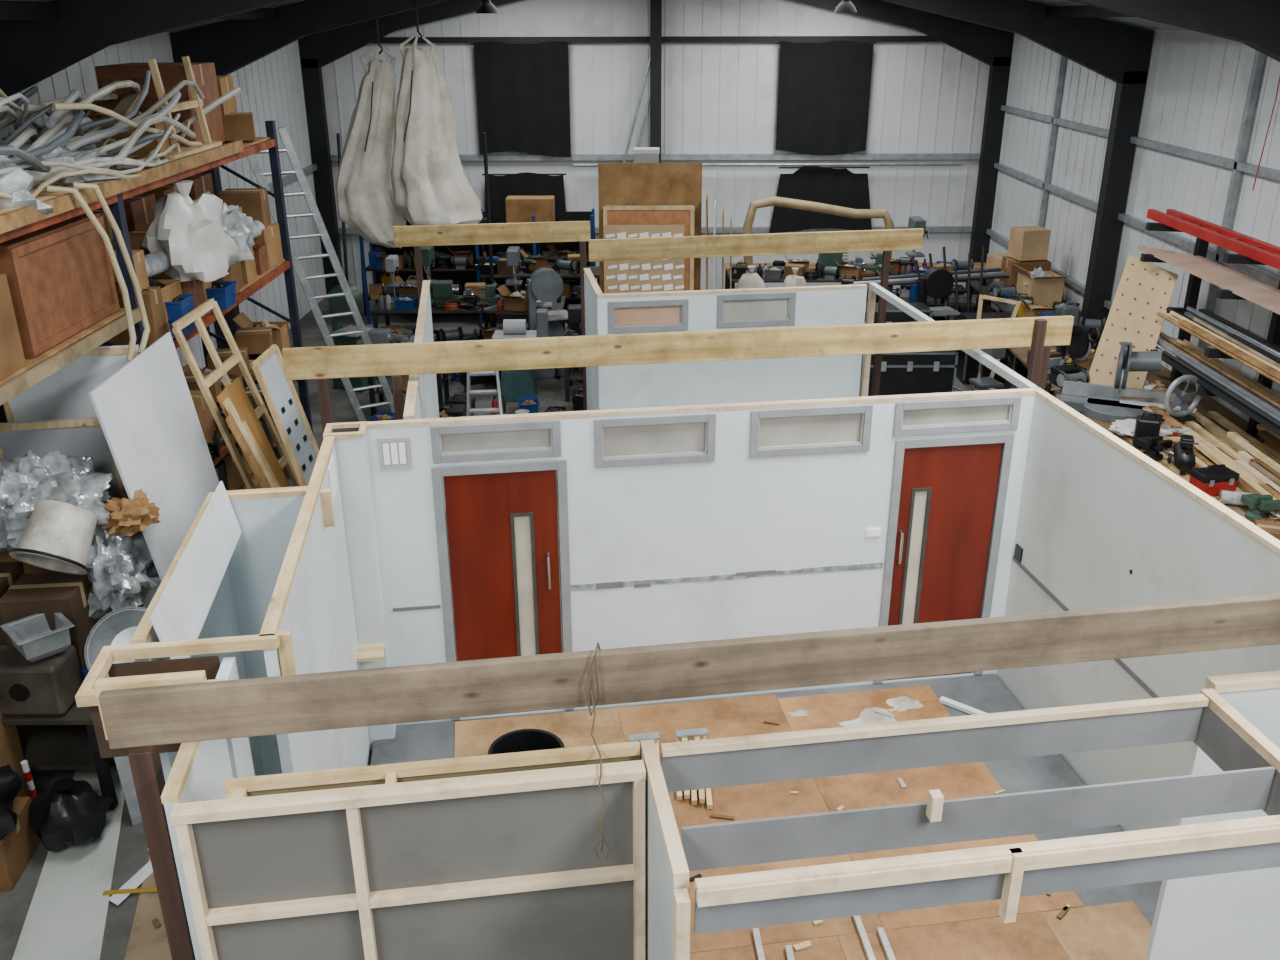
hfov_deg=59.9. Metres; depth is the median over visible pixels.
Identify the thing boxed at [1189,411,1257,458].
plank
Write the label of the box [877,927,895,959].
strip
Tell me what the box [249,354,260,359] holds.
toolbox
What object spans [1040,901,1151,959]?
sheet
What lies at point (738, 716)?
sheet
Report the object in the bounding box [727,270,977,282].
countertop
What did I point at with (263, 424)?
cardboard box
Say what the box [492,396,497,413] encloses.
bottle
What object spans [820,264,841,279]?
grinder
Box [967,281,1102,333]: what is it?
countertop
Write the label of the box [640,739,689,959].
wall
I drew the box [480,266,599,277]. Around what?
countertop
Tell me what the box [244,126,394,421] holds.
ladder
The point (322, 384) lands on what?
timber post
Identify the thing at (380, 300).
bottle
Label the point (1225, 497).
roll
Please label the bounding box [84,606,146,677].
steel bowl
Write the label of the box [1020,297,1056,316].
cardboard box
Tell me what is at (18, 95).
pipe
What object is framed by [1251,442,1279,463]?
plank
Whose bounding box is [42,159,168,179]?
pipe
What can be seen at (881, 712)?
scrap
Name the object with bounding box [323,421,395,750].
wall pier
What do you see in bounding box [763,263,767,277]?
bottle
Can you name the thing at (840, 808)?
scrap
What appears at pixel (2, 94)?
pipe
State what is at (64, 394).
plastic sheet
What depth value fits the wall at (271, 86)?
17.81 m
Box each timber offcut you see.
[939,696,987,714]
[1120,399,1196,412]
[1121,397,1158,400]
[1143,379,1151,389]
[1143,380,1160,388]
[1143,407,1167,413]
[1146,376,1165,387]
[1147,372,1171,379]
[1149,406,1181,426]
[1150,387,1166,390]
[1159,427,1188,435]
[1161,420,1171,428]
[1162,436,1180,441]
[1261,519,1279,521]
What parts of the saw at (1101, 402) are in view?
blade, handle, motor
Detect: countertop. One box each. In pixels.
[1,701,92,724]
[370,296,565,312]
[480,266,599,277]
[724,263,985,270]
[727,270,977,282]
[887,293,975,306]
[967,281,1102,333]
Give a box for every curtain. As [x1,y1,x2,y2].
[471,41,570,156]
[482,172,565,211]
[769,166,871,232]
[776,40,875,154]
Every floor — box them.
[0,291,1027,959]
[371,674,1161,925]
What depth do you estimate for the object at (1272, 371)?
10.84 m
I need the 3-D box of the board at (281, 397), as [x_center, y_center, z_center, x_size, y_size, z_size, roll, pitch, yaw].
[-2.890,-0.022,9.869,0.624,2.282,0.585,0,23,0]
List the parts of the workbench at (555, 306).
leg, leg, leg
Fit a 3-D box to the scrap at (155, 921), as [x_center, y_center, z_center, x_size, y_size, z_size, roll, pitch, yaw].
[-2.822,2.586,6.486,0.025,0.012,0.068,-19,29,-39]
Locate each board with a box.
[12,767,124,959]
[89,332,218,581]
[108,860,152,904]
[124,855,171,959]
[150,481,241,658]
[217,378,289,488]
[252,344,319,485]
[598,163,701,293]
[603,205,694,290]
[706,194,707,289]
[714,201,715,289]
[722,208,723,288]
[730,214,731,288]
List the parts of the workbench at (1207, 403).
leg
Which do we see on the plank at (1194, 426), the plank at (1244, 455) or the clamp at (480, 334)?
the plank at (1244, 455)
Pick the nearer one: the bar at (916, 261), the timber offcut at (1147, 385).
the timber offcut at (1147, 385)
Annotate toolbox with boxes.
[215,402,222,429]
[242,375,254,388]
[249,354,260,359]
[383,249,397,254]
[438,403,466,416]
[445,395,474,415]
[539,408,564,412]
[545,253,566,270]
[558,217,579,221]
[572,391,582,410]
[731,262,752,278]
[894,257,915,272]
[900,284,909,297]
[945,285,966,302]
[1007,293,1033,311]
[1049,362,1086,385]
[1189,464,1239,495]
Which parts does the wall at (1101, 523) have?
plate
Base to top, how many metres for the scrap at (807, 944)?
0.013 m
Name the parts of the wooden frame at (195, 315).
rail, rail, rail, rail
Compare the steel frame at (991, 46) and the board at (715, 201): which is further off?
the steel frame at (991, 46)
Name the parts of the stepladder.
rail, leg, rail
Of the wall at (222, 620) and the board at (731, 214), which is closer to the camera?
the wall at (222, 620)
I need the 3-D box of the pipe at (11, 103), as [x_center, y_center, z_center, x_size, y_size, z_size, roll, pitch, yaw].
[-4.626,-2.845,8.776,0.362,0.519,2.213,1,23,3]
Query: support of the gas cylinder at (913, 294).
on the workbench at (930, 303)
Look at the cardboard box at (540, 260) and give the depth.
18.07 m
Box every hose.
[47,185,135,361]
[72,182,149,353]
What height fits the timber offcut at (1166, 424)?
0.043 m
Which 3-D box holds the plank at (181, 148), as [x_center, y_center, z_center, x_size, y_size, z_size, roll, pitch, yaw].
[-4.186,-2.336,8.554,0.110,0.045,3.800,0,23,0]
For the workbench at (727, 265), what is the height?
0.900 m
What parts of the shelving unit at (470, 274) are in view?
shelf, shelf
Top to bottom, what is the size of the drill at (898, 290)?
0.225 m
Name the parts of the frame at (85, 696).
rail, rail, panel, rail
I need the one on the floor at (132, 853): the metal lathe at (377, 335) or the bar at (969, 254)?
the bar at (969, 254)
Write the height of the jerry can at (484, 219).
0.361 m
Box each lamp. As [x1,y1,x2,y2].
[476,0,497,12]
[834,0,856,12]
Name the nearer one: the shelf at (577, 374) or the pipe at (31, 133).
the pipe at (31, 133)
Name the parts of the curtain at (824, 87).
rod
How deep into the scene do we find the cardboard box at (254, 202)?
11.70 m
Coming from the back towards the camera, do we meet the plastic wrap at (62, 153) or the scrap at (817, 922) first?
the plastic wrap at (62, 153)
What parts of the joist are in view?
rail, rail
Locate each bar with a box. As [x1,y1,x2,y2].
[849,273,1005,284]
[853,271,1002,283]
[858,269,1000,281]
[862,267,1000,279]
[867,275,1008,286]
[915,260,919,279]
[929,253,936,306]
[943,247,948,320]
[954,260,958,319]
[967,253,970,312]
[977,247,984,309]
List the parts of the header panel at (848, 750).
rail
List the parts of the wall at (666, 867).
plate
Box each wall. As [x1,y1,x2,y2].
[0,32,326,368]
[321,0,989,292]
[640,739,689,959]
[988,29,1279,421]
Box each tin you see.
[515,409,528,413]
[877,264,881,276]
[888,286,892,292]
[1017,300,1031,316]
[1054,305,1061,315]
[1166,427,1178,442]
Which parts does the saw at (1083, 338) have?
arm, blade, handle, motor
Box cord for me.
[1252,76,1279,190]
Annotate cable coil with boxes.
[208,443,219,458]
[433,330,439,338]
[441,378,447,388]
[442,301,460,309]
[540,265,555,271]
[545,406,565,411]
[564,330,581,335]
[804,271,818,279]
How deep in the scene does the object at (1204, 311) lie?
11.48 m
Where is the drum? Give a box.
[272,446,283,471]
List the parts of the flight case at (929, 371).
lid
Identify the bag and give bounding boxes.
[0,765,22,839]
[28,778,113,850]
[142,180,238,281]
[221,202,254,260]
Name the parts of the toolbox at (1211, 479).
lid, handle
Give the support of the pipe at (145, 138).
on the pipe at (137, 147)
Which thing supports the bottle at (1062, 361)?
on the workbench at (1207, 403)
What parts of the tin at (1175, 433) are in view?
lid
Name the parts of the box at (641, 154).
lid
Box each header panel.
[661,694,1208,791]
[682,766,1274,870]
[1193,688,1279,815]
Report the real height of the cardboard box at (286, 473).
0.452 m
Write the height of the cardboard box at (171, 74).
0.752 m
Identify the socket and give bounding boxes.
[866,528,880,536]
[1014,543,1022,563]
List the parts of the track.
rail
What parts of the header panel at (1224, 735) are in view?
rail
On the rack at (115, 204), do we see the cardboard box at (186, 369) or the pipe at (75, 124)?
the cardboard box at (186, 369)
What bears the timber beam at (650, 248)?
on the timber post at (886, 256)
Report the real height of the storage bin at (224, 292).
0.227 m
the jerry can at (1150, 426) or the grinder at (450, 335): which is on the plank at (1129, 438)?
the jerry can at (1150, 426)
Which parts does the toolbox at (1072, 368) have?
lid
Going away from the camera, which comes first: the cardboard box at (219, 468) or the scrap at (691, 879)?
the scrap at (691, 879)
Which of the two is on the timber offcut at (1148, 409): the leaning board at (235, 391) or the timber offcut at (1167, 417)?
the timber offcut at (1167, 417)
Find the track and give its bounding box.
[1146,209,1279,269]
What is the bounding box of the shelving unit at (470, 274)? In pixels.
[359,209,595,323]
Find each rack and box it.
[0,121,312,466]
[1140,222,1279,436]
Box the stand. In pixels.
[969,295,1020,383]
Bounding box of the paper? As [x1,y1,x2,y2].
[101,488,160,535]
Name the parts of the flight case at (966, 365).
lid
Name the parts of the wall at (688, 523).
vent panel, pane, door, architrave, vision panel, vision frame, handle, pane, plate, pane, handle, vision panel, vision frame, architrave, door, pane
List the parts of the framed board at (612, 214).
edge trim, edge trim, edge trim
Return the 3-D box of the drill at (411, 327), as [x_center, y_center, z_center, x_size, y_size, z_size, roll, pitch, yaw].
[-3.533,-2.277,17.121,0.240,0.225,0.070,4,23,11]
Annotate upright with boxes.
[336,133,348,282]
[360,252,366,315]
[482,133,496,326]
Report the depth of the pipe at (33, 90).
8.97 m
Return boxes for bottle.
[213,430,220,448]
[378,293,383,309]
[385,292,391,308]
[403,249,407,263]
[407,254,411,267]
[409,249,413,262]
[460,283,463,294]
[473,329,477,339]
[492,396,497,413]
[497,298,501,310]
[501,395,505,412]
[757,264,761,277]
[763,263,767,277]
[901,263,905,274]
[906,263,911,273]
[982,279,986,285]
[1059,356,1065,365]
[1066,355,1072,364]
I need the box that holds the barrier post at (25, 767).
[21,760,36,800]
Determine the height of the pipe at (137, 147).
0.311 m
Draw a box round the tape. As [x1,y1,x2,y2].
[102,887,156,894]
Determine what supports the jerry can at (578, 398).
on the floor at (132, 853)
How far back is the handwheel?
11.45 m
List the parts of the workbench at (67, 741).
leg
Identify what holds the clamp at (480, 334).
on the workbench at (555, 306)
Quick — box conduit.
[574,162,961,166]
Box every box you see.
[0,274,25,380]
[0,550,142,617]
[0,562,23,644]
[0,572,100,668]
[0,645,82,714]
[0,711,28,796]
[0,796,40,890]
[83,103,169,154]
[92,208,115,249]
[92,286,167,345]
[95,62,224,146]
[113,250,148,293]
[123,193,155,231]
[129,229,171,278]
[143,277,181,336]
[144,183,178,201]
[178,173,213,200]
[180,280,202,308]
[182,364,243,390]
[184,372,221,402]
[189,390,215,443]
[200,280,213,302]
[206,348,249,375]
[214,267,231,281]
[214,463,226,490]
[216,75,237,114]
[216,411,231,436]
[219,188,270,227]
[219,446,243,490]
[221,442,252,474]
[222,112,255,140]
[230,261,243,292]
[233,312,290,356]
[234,327,273,353]
[240,246,256,283]
[240,475,257,489]
[245,388,262,409]
[249,360,256,379]
[252,244,269,274]
[253,223,282,266]
[259,417,270,444]
[268,410,280,446]
[281,439,290,478]
[369,283,386,299]
[373,247,404,269]
[380,325,402,334]
[391,276,417,295]
[402,375,408,390]
[439,407,464,417]
[447,246,472,265]
[464,283,485,294]
[476,320,502,339]
[496,284,527,311]
[497,258,519,274]
[505,196,554,222]
[511,278,526,289]
[520,249,546,270]
[547,243,575,256]
[561,282,570,297]
[567,254,586,269]
[633,147,659,162]
[784,255,809,271]
[784,263,805,278]
[834,259,862,280]
[871,253,900,273]
[929,263,953,270]
[986,253,1007,282]
[1000,256,1051,287]
[1007,226,1050,260]
[1013,264,1068,307]
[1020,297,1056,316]
[1026,349,1060,368]
[1074,353,1094,371]
[1254,519,1279,539]
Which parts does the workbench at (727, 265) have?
leg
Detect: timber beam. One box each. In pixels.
[94,670,206,739]
[99,593,1279,748]
[282,316,1073,379]
[393,221,589,246]
[588,228,923,261]
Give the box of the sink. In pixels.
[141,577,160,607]
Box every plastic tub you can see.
[0,613,74,661]
[488,729,564,754]
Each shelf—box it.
[16,725,109,769]
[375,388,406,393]
[403,333,483,341]
[489,313,566,322]
[569,367,582,379]
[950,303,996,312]
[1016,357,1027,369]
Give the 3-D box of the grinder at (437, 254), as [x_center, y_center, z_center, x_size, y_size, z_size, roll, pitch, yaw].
[-3.438,-3.892,19.368,0.321,0.243,0.206,8,24,18]
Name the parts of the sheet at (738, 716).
trestle leg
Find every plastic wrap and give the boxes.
[0,155,52,213]
[2,119,101,150]
[9,143,123,189]
[79,525,158,619]
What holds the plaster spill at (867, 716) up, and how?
on the sheet at (965, 780)
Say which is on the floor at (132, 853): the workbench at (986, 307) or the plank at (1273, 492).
the workbench at (986, 307)
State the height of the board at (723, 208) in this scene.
2.300 m
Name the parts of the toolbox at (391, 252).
lid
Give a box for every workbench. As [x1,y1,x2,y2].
[1,701,117,809]
[368,373,449,416]
[370,296,565,341]
[480,266,599,326]
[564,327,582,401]
[724,263,986,302]
[727,270,1002,312]
[887,293,975,319]
[966,281,1102,369]
[1004,346,1264,450]
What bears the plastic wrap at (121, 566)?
on the cardboard box at (4, 555)
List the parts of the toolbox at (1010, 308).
lid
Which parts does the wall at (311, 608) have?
plate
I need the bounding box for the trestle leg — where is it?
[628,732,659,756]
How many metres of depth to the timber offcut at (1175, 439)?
10.97 m
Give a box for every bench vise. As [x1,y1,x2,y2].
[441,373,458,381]
[460,294,479,309]
[475,256,485,269]
[485,256,499,263]
[541,251,551,255]
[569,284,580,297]
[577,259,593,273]
[769,260,785,273]
[990,281,1004,295]
[1037,312,1056,316]
[1135,436,1173,460]
[1240,493,1279,521]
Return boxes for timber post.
[128,745,195,959]
[316,379,333,432]
[391,375,404,419]
[414,246,422,304]
[579,241,586,410]
[672,888,690,959]
[871,251,890,395]
[1027,319,1046,385]
[1038,346,1050,390]
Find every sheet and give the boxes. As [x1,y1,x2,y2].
[114,756,142,825]
[455,708,624,757]
[618,694,882,952]
[690,936,846,959]
[777,685,1083,929]
[837,912,1069,959]
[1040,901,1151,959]
[1109,419,1160,437]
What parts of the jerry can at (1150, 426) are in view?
handle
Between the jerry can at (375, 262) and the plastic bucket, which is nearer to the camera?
the plastic bucket
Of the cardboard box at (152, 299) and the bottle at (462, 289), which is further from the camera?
the bottle at (462, 289)
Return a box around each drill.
[385,255,400,302]
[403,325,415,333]
[421,246,436,304]
[440,255,453,267]
[506,246,522,291]
[523,259,535,273]
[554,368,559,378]
[896,288,900,297]
[905,216,927,273]
[969,348,1010,387]
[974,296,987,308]
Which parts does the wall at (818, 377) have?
pane, plate, pane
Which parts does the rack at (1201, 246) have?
arm, arm, arm, arm, arm, arm, arm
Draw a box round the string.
[584,642,609,859]
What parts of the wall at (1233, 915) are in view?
plate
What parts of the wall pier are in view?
frame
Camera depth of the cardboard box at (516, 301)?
16.46 m
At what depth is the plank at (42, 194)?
7.65 m
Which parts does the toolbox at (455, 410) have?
handle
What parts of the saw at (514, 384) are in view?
motor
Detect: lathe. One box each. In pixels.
[368,328,412,343]
[432,280,499,307]
[567,304,580,330]
[818,253,892,276]
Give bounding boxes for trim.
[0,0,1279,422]
[0,1,278,19]
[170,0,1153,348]
[267,164,316,191]
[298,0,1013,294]
[331,153,979,160]
[338,226,971,233]
[372,36,940,42]
[935,5,1134,17]
[986,229,1171,338]
[994,163,1279,286]
[1001,105,1279,180]
[1038,55,1065,226]
[1191,50,1264,386]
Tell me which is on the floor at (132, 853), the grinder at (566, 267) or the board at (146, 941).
the board at (146, 941)
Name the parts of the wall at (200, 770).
plate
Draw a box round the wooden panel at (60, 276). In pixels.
[0,213,119,358]
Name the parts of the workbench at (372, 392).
leg, leg, leg, leg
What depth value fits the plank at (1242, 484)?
9.88 m
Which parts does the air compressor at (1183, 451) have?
tank, motor, handle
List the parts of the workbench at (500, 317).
leg, leg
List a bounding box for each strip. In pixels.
[752,928,764,959]
[785,945,794,959]
[852,916,875,959]
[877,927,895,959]
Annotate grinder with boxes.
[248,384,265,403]
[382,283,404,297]
[391,331,414,342]
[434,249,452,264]
[439,326,462,340]
[450,255,470,269]
[555,257,577,273]
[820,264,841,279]
[951,259,973,270]
[992,284,1016,298]
[1056,369,1089,388]
[1079,316,1105,331]
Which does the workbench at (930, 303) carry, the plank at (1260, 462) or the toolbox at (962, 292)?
the toolbox at (962, 292)
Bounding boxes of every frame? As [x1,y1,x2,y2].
[75,633,279,757]
[172,298,299,488]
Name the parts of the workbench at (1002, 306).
leg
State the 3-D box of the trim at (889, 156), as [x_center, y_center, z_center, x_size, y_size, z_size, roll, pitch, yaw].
[0.284,-5.957,20.515,12.600,0.100,0.100,0,23,0]
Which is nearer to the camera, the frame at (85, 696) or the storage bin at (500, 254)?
the frame at (85, 696)
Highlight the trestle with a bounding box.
[148,56,221,158]
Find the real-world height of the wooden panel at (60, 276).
0.740 m
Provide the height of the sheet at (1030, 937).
0.007 m
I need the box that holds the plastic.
[0,450,111,551]
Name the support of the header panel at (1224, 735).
attached to the header panel at (848, 750)
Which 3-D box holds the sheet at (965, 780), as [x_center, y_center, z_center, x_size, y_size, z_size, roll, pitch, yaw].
[1.822,2.083,7.495,1.218,0.007,2.360,-3,23,-8]
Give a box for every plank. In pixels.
[0,140,243,233]
[0,153,194,213]
[0,157,168,209]
[0,308,141,405]
[29,147,188,193]
[131,146,183,159]
[223,387,280,487]
[223,397,276,487]
[225,414,271,487]
[1124,435,1176,474]
[1159,452,1218,501]
[1160,428,1251,509]
[1161,422,1215,463]
[1163,448,1253,523]
[1170,447,1250,511]
[1175,422,1258,483]
[1179,431,1277,499]
[1183,421,1246,462]
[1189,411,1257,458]
[1194,450,1216,464]
[1204,428,1237,452]
[1208,411,1279,457]
[1216,447,1235,459]
[1227,432,1279,472]
[1234,460,1279,493]
[1235,486,1276,519]
[1236,477,1279,520]
[1237,451,1254,462]
[1248,462,1279,486]
[1250,459,1279,478]
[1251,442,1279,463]
[1256,424,1279,438]
[1257,430,1279,449]
[1259,483,1279,499]
[1263,442,1279,454]
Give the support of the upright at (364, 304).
on the floor at (132, 853)
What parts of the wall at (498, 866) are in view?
plate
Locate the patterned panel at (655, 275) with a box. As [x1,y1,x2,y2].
[604,225,684,293]
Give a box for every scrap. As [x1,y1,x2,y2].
[152,918,160,927]
[689,874,701,881]
[710,814,733,820]
[764,721,778,724]
[793,941,811,950]
[812,920,822,924]
[836,805,844,810]
[873,709,892,717]
[888,707,900,712]
[897,778,905,788]
[994,789,1005,794]
[1056,906,1068,919]
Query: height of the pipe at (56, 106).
0.502 m
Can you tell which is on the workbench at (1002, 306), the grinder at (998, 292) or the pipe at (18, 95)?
the grinder at (998, 292)
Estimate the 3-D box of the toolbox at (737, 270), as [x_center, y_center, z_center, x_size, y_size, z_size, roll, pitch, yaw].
[1.690,-3.480,18.453,0.352,0.260,0.220,4,23,10]
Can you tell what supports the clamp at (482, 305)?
on the workbench at (555, 306)
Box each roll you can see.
[144,250,170,277]
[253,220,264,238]
[536,300,551,308]
[860,270,875,277]
[1219,490,1253,506]
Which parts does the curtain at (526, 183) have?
rod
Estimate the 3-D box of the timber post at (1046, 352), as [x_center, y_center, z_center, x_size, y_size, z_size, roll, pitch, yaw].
[3.209,0.090,9.278,0.070,2.500,0.070,-3,23,-8]
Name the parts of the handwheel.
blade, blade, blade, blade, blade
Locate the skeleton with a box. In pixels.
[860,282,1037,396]
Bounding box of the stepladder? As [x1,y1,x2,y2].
[467,371,503,416]
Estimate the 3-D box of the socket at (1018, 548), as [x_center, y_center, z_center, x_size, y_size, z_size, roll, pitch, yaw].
[2.835,0.551,8.325,0.012,0.120,0.100,-3,23,-8]
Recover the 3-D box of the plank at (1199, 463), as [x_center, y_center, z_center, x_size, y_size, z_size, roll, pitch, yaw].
[5.377,-0.069,10.499,0.084,0.043,2.917,0,23,0]
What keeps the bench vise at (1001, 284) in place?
on the workbench at (1002, 306)
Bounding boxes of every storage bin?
[81,668,88,680]
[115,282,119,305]
[164,294,194,336]
[205,281,236,309]
[369,411,394,420]
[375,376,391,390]
[393,295,417,310]
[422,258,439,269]
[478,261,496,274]
[495,252,505,258]
[518,397,539,412]
[765,266,783,279]
[866,290,878,302]
[913,266,929,273]
[935,261,952,264]
[1004,293,1020,304]
[1052,301,1073,310]
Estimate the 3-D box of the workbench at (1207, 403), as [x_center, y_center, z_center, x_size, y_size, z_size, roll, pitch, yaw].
[5.675,-0.049,11.681,1.650,0.900,6.800,0,23,0]
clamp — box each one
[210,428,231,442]
[457,329,483,340]
[481,299,503,311]
[1046,381,1083,393]
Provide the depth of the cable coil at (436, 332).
17.16 m
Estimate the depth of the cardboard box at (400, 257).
19.02 m
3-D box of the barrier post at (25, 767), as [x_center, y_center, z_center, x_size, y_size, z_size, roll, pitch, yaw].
[-3.950,2.041,7.232,0.050,0.501,0.043,0,23,0]
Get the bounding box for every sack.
[335,18,404,247]
[390,0,482,225]
[735,265,765,288]
[783,267,806,286]
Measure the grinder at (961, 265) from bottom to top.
0.243 m
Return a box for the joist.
[694,815,1279,934]
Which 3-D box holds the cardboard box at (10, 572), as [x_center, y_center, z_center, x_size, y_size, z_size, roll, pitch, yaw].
[-4.447,0.969,7.599,0.402,0.702,0.400,-2,23,-5]
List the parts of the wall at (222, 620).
plate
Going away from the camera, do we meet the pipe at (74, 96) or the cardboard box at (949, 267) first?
the pipe at (74, 96)
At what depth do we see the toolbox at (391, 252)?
19.31 m
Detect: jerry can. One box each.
[368,248,382,269]
[381,272,392,283]
[406,276,416,283]
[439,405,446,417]
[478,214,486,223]
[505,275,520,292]
[574,389,582,410]
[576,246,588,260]
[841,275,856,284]
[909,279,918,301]
[1060,302,1079,325]
[1132,411,1162,447]
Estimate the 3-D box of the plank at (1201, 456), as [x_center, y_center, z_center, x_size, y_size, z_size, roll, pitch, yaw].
[5.471,0.098,10.097,0.080,0.043,1.925,0,23,1]
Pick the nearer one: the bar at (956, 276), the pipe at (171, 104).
the pipe at (171, 104)
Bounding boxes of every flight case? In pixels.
[859,350,958,396]
[864,302,932,323]
[956,312,1015,383]
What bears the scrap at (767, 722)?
on the sheet at (738, 716)
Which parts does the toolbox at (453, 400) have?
lid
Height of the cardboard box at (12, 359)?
0.602 m
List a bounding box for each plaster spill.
[788,710,809,716]
[839,707,895,726]
[886,696,923,711]
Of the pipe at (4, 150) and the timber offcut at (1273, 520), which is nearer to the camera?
the pipe at (4, 150)
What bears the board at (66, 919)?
on the floor at (132, 853)
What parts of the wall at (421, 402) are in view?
plate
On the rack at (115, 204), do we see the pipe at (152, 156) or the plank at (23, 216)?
the plank at (23, 216)
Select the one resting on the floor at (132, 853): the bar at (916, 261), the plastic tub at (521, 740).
the bar at (916, 261)
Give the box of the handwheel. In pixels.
[1164,375,1201,421]
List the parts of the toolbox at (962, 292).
lid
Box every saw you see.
[328,283,375,391]
[492,309,548,401]
[526,267,567,378]
[917,267,959,320]
[1046,325,1101,379]
[1056,342,1179,422]
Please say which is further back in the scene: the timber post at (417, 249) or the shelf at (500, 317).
the shelf at (500, 317)
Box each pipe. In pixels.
[0,86,37,120]
[0,89,7,97]
[0,93,29,133]
[0,93,117,130]
[0,97,115,142]
[0,103,52,145]
[0,105,27,129]
[0,113,179,174]
[0,145,106,171]
[0,169,140,198]
[4,127,109,156]
[7,109,83,164]
[8,117,109,156]
[10,70,150,156]
[21,87,240,149]
[25,80,139,151]
[32,116,195,187]
[34,150,153,175]
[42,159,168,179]
[45,89,81,127]
[45,157,159,176]
[52,103,201,146]
[65,87,180,150]
[68,114,151,140]
[74,117,115,134]
[74,126,102,150]
[74,137,129,160]
[83,101,97,116]
[97,80,204,140]
[107,131,171,156]
[113,130,163,156]
[139,120,189,159]
[623,57,649,162]
[633,49,662,162]
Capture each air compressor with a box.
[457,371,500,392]
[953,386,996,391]
[1167,433,1198,475]
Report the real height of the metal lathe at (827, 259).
0.458 m
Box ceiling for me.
[0,0,1187,31]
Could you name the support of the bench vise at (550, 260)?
on the workbench at (500, 317)
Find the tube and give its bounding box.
[742,196,893,264]
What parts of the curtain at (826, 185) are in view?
rod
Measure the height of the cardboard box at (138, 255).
0.301 m
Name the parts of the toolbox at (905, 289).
lid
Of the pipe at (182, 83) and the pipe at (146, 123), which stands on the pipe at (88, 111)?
the pipe at (182, 83)
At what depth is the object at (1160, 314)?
11.03 m
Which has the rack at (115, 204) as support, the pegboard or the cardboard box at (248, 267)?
the cardboard box at (248, 267)
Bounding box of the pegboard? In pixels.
[1089,255,1177,388]
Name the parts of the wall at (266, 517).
plate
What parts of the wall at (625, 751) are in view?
panel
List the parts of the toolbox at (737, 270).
lid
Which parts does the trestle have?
leg, rail, leg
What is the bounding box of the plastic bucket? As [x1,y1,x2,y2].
[8,500,96,574]
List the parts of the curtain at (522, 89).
rod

